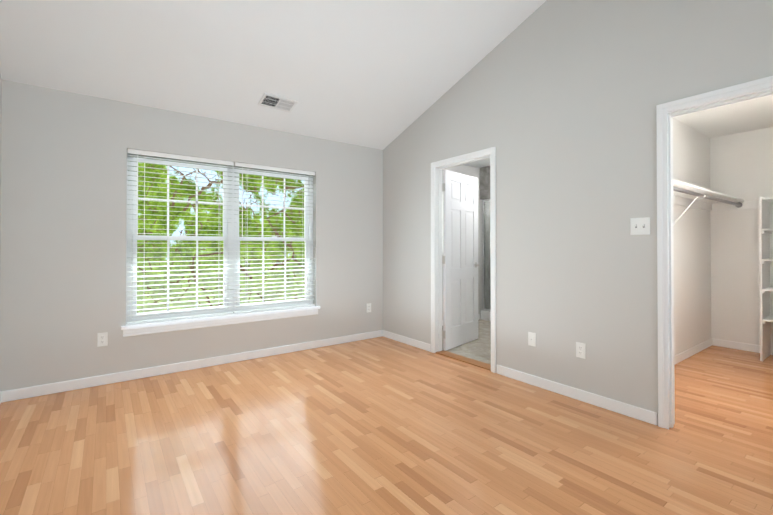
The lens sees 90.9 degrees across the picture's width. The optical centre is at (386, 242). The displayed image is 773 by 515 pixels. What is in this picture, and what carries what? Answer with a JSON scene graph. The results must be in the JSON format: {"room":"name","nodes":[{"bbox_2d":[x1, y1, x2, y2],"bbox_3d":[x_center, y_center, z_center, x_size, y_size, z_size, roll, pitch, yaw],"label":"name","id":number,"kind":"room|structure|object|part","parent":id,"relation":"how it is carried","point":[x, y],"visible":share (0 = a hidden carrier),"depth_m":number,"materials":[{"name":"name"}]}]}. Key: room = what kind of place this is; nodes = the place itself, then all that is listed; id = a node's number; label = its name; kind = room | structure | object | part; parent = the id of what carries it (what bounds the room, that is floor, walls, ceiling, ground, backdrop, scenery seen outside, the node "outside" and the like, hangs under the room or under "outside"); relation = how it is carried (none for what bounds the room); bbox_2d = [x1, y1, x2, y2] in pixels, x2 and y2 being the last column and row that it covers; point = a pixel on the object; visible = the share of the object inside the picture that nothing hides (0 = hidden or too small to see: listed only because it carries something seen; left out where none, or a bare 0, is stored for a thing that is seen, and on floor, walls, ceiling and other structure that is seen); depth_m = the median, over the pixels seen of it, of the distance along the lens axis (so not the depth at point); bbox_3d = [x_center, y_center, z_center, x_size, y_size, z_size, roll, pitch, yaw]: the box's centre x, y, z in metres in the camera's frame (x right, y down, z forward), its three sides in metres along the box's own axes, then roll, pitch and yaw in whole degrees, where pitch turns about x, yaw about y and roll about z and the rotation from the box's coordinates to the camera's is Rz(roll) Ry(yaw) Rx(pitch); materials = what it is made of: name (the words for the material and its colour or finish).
{"room":"empty bedroom","nodes":[
{"label":"empty bedroom","id":0,"kind":"room"},
{"bbox_2d":[0,74,1,275],"bbox_3d":[-1.436,-0.924,0.754,0.150,4.217,5.180,0,-1,-36],"label":"wall","id":1,"kind":"structure","parent":0,"point":[0,158],"depth_m":2.86,"materials":[{"name":"grey paint"}]},
{"bbox_2d":[0,80,481,390],"bbox_3d":[-0.406,-0.027,4.816,6.637,2.490,0.150,0,-1,-36],"label":"wall","id":2,"kind":"structure","parent":0,"point":[63,226],"depth_m":3.27,"materials":[{"name":"grey paint"}]},
{"bbox_2d":[97,332,107,346],"bbox_3d":[-2.410,0.820,3.233,0.070,0.114,0.008,0,-1,-36],"label":"outlet","id":3,"kind":"object","parent":2,"relation":"attached to","point":[102,339],"visible":1,"depth_m":3.23,"materials":[{"name":"white plastic"}]},
{"bbox_2d":[0,330,382,402],"bbox_3d":[-1.475,1.168,3.917,3.561,0.085,0.013,0,-1,-36],"label":"baseboard","id":4,"kind":"structure","parent":2,"relation":"attached to","point":[39,390],"depth_m":3.50,"materials":[{"name":"paint"}]},
{"bbox_2d":[123,149,317,336],"bbox_3d":[-1.588,-0.003,3.932,1.864,1.652,0.171,0,-1,-36],"label":"window","id":5,"kind":"structure","parent":2,"relation":"in","point":[231,247],"depth_m":3.86,"materials":[{"name":"white plastic"}]},
{"bbox_2d":[137,155,144,319],"bbox_3d":[-2.202,-0.044,3.431,0.040,1.495,0.088,0,0,9],"label":"blind cord","id":6,"kind":"object","parent":5,"relation":"hanging from","point":[137,155],"depth_m":3.43,"materials":[{"name":"white fabric"}]},
{"bbox_2d":[138,166,222,235],"bbox_3d":[-1.988,-0.408,3.714,0.745,0.678,0.007,0,-1,-36],"label":"window grille","id":7,"kind":"object","parent":5,"relation":"attached to","point":[196,201],"depth_m":3.68,"materials":[{"name":"white plastic"}]},
{"bbox_2d":[137,240,223,310],"bbox_3d":[-1.971,0.308,3.686,0.745,0.665,0.007,0,-1,-36],"label":"window grille","id":8,"kind":"object","parent":5,"relation":"attached to","point":[168,241],"depth_m":3.65,"materials":[{"name":"white plastic"}]},
{"bbox_3d":[-1.619,-0.051,3.974,1.726,1.467,0.055,0,-1,-36],"label":"window sash","id":9,"kind":"part","parent":5,"relation":"part of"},
{"bbox_3d":[-1.575,-0.053,3.915,1.808,1.552,0.056,0,-1,-36],"label":"window blind rails","id":10,"kind":"part","parent":5,"relation":"part of","materials":[{"name":"white plastic"}]},
{"bbox_3d":[-1.543,0.789,3.865,1.864,0.067,0.020,0,-1,-36],"label":"window apron","id":11,"kind":"part","parent":5,"relation":"part of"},
{"bbox_2d":[218,165,227,312],"bbox_3d":[-1.651,-0.041,3.835,0.099,1.495,0.045,0,0,0],"label":"blind cord","id":12,"kind":"object","parent":5,"relation":"hanging from","point":[227,218],"depth_m":3.85,"materials":[{"name":"white fabric"}]},
{"bbox_2d":[242,167,247,272],"bbox_3d":[-1.470,-0.040,3.971,0.040,1.495,0.088,0,0,9],"label":"blind cord","id":13,"kind":"object","parent":5,"relation":"hanging from","point":[242,167],"depth_m":3.97,"materials":[{"name":"white fabric"}]},
{"bbox_2d":[239,176,304,236],"bbox_3d":[-1.259,-0.403,4.252,0.745,0.678,0.007,0,-1,-36],"label":"window grille","id":14,"kind":"object","parent":5,"relation":"attached to","point":[262,205],"depth_m":4.19,"materials":[{"name":"white plastic"}]},
{"bbox_2d":[243,241,305,301],"bbox_3d":[-1.242,0.312,4.224,0.745,0.665,0.007,0,-1,-36],"label":"window grille","id":15,"kind":"object","parent":5,"relation":"attached to","point":[262,241],"depth_m":4.22,"materials":[{"name":"white plastic"}]},
{"bbox_2d":[302,175,310,304],"bbox_3d":[-0.919,-0.036,4.374,0.099,1.495,0.045,0,0,0],"label":"blind cord","id":16,"kind":"object","parent":5,"relation":"hanging from","point":[310,175],"depth_m":4.35,"materials":[{"name":"white fabric"}]},
{"bbox_2d":[121,306,319,329],"bbox_3d":[-1.562,0.741,3.890,1.890,0.028,0.130,0,-1,-36],"label":"window sill","id":17,"kind":"structure","parent":2,"relation":"attached to","point":[171,322],"depth_m":3.73,"materials":[{"name":"white wood"}]},
{"bbox_2d":[366,303,370,312],"bbox_3d":[-0.224,0.826,4.845,0.070,0.114,0.008,0,-1,-36],"label":"outlet","id":18,"kind":"object","parent":2,"relation":"attached to","point":[368,307],"visible":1,"depth_m":4.84,"materials":[{"name":"white plastic"}]},
{"bbox_2d":[442,191,442,254],"bbox_3d":[0.893,-0.299,5.783,0.600,0.950,0.040,0,-1,-36],"label":"bathroom window","id":19,"kind":"structure","parent":2,"relation":"in","point":[442,222],"depth_m":5.76,"materials":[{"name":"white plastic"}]},
{"bbox_2d":[0,0,545,149],"bbox_3d":[-0.001,-2.154,1.915,3.826,1.917,5.330,0,-1,-36],"label":"ceiling","id":20,"kind":"structure","parent":0,"point":[380,74],"depth_m":3.13,"materials":[{"name":"white paint"}]},
{"bbox_2d":[258,93,297,112],"bbox_3d":[-1.060,-1.367,3.723,0.335,0.010,0.185,0,-19,-39],"label":"ceiling vent","id":21,"kind":"object","parent":20,"relation":"in","point":[277,102],"visible":1,"depth_m":3.72,"materials":[{"name":"white metal"}]},
{"bbox_2d":[0,336,772,514],"bbox_3d":[1.161,1.231,2.743,6.712,0.060,5.330,0,-1,-36],"label":"floor","id":22,"kind":"structure","parent":0,"point":[382,425],"depth_m":2.27,"materials":[{"name":"laminate"}]},
{"bbox_2d":[436,350,490,370],"bbox_3d":[0.817,1.205,3.925,0.130,0.012,0.764,0,-1,-36],"label":"threshold","id":23,"kind":"object","parent":22,"relation":"on","point":[480,364],"visible":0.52,"depth_m":3.92,"materials":[{"name":"brown wood"}]},
{"bbox_2d":[759,196,772,360],"bbox_3d":[4.172,0.364,3.789,0.398,1.690,0.601,0,-1,-36],"label":"tower","id":24,"kind":"object","parent":22,"relation":"on","point":[766,265],"visible":1,"depth_m":3.99,"materials":[{"name":"white wood"}]},
{"bbox_2d":[442,319,490,364],"bbox_3d":[1.532,1.244,4.642,1.911,0.064,2.715,0,-1,-36],"label":"floor","id":25,"kind":"structure","parent":0,"point":[479,349],"depth_m":4.41,"materials":[{"name":"tile"}]},
{"bbox_2d":[481,199,490,320],"bbox_3d":[1.909,0.259,5.665,0.136,1.924,1.199,0,-1,-36],"label":"shower","id":26,"kind":"object","parent":25,"relation":"on","point":[485,313],"visible":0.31,"depth_m":6.12,"materials":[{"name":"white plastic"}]},
{"bbox_3d":[1.909,0.191,5.666,0.006,1.708,1.139,0,-1,-36],"label":"door glass","id":27,"kind":"part","parent":26,"relation":"part of","materials":[{"name":"clear glass"}]},
{"bbox_2d":[480,166,490,308],"bbox_3d":[2.314,-0.025,5.135,0.120,2.490,2.565,0,-1,-36],"label":"wall","id":28,"kind":"structure","parent":0,"point":[484,182],"depth_m":6.00,"materials":[{"name":"grey paint"}]},
{"bbox_2d":[383,0,772,424],"bbox_3d":[1.537,-0.906,2.945,0.115,4.217,5.180,0,-1,-36],"label":"wall","id":29,"kind":"structure","parent":0,"point":[554,102],"depth_m":2.95,"materials":[{"name":"grey paint"}]},
{"bbox_2d":[383,330,430,351],"bbox_3d":[0.224,1.174,4.601,0.013,0.085,0.903,0,-1,-36],"label":"baseboard","id":30,"kind":"structure","parent":29,"relation":"attached to","point":[409,341],"depth_m":4.55,"materials":[{"name":"paint"}]},
{"bbox_2d":[442,169,480,350],"bbox_3d":[0.894,0.191,4.536,0.174,2.025,0.768,0,-1,42],"label":"bathroom door","id":31,"kind":"structure","parent":29,"relation":"in","point":[461,264],"depth_m":4.49,"materials":[{"name":"white paint"}]},
{"bbox_2d":[431,147,495,372],"bbox_3d":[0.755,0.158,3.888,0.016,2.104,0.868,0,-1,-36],"label":"door frame","id":32,"kind":"structure","parent":29,"relation":"attached to","point":[491,151],"depth_m":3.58,"materials":[{"name":"paint"}]},
{"bbox_2d":[528,332,535,346],"bbox_3d":[1.233,0.818,3.235,0.014,0.114,0.070,0,-1,-36],"label":"outlet","id":33,"kind":"object","parent":29,"relation":"attached to","point":[531,339],"visible":1,"depth_m":3.23,"materials":[{"name":"white plastic"}]},
{"bbox_2d":[497,364,656,424],"bbox_3d":[1.397,1.161,3.011,0.013,0.085,1.272,0,-1,-36],"label":"baseboard","id":34,"kind":"structure","parent":29,"relation":"attached to","point":[638,413],"depth_m":2.88,"materials":[{"name":"paint"}]},
{"bbox_2d":[576,342,584,358],"bbox_3d":[1.480,0.819,2.904,0.008,0.114,0.070,0,-1,-36],"label":"electrical outlet","id":35,"kind":"object","parent":29,"relation":"attached to","point":[580,350],"visible":1,"depth_m":2.90,"materials":[{"name":"white plastic"}]},
{"bbox_2d":[630,217,649,234],"bbox_3d":[1.717,-0.113,2.583,0.016,0.116,0.116,0,-1,-36],"label":"double light switch","id":36,"kind":"object","parent":29,"relation":"attached to","point":[639,226],"visible":1,"depth_m":2.58,"materials":[{"name":"white plastic"}]},
{"bbox_2d":[656,76,772,428],"bbox_3d":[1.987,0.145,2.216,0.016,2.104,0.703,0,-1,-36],"label":"trim","id":37,"kind":"structure","parent":29,"relation":"attached to","point":[663,109],"depth_m":2.46,"materials":[{"name":"paint"}]},
{"bbox_2d":[671,92,772,117],"bbox_3d":[2.042,-0.834,2.264,0.024,0.022,0.599,0,-1,-36],"label":"trim","id":38,"kind":"structure","parent":29,"relation":"attached to","point":[726,104],"depth_m":2.28,"materials":[{"name":"paint"}]},
{"bbox_2d":[463,95,772,167],"bbox_3d":[2.317,-1.290,4.421,2.887,0.130,4.035,0,-1,-36],"label":"ceiling","id":39,"kind":"structure","parent":0,"point":[751,115],"depth_m":3.89,"materials":[{"name":"white paint"}]},
{"bbox_2d":[673,118,712,355],"bbox_3d":[2.764,-0.075,3.803,2.887,2.570,0.115,0,-1,-36],"label":"wall","id":40,"kind":"structure","parent":0,"point":[692,150],"depth_m":4.15,"materials":[{"name":"white paint"}]},
{"bbox_2d":[674,338,712,364],"bbox_3d":[2.758,1.166,3.708,2.768,0.085,0.013,0,-1,-36],"label":"baseboard","id":41,"kind":"structure","parent":40,"relation":"attached to","point":[684,355],"depth_m":4.09,"materials":[{"name":"paint"}]},
{"bbox_2d":[673,179,758,223],"bbox_3d":[2.898,-0.323,3.531,2.764,0.340,0.481,0,-1,-36],"label":"closet shelf","id":42,"kind":"object","parent":40,"relation":"attached to","point":[687,195],"visible":0.58,"depth_m":3.94,"materials":[{"name":"white wood"}]},
{"bbox_3d":[2.906,-0.438,3.516,2.731,0.060,0.060,0,-1,-36],"label":"rod","id":43,"kind":"part","parent":42,"relation":"part of","materials":[{"name":"silver metal"}]},
{"bbox_2d":[713,127,772,344],"bbox_3d":[4.238,-0.073,4.141,0.115,2.570,1.080,0,-1,-36],"label":"wall","id":44,"kind":"structure","parent":0,"point":[716,278],"depth_m":4.34,"materials":[{"name":"white paint"}]},
{"bbox_2d":[713,338,759,352],"bbox_3d":[4.010,1.171,4.332,0.013,0.085,0.470,0,-1,-36],"label":"baseboard","id":45,"kind":"structure","parent":44,"relation":"attached to","point":[737,345],"depth_m":4.34,"materials":[{"name":"paint"}]},
{"label":"outside","id":46,"kind":"structure","parent":0,"visible":0},
{"bbox_2d":[137,162,303,312],"bbox_3d":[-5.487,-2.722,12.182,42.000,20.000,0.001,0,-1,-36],"label":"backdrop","id":47,"kind":"structure","parent":46,"point":[275,221],"depth_m":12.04,"materials":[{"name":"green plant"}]}
]}

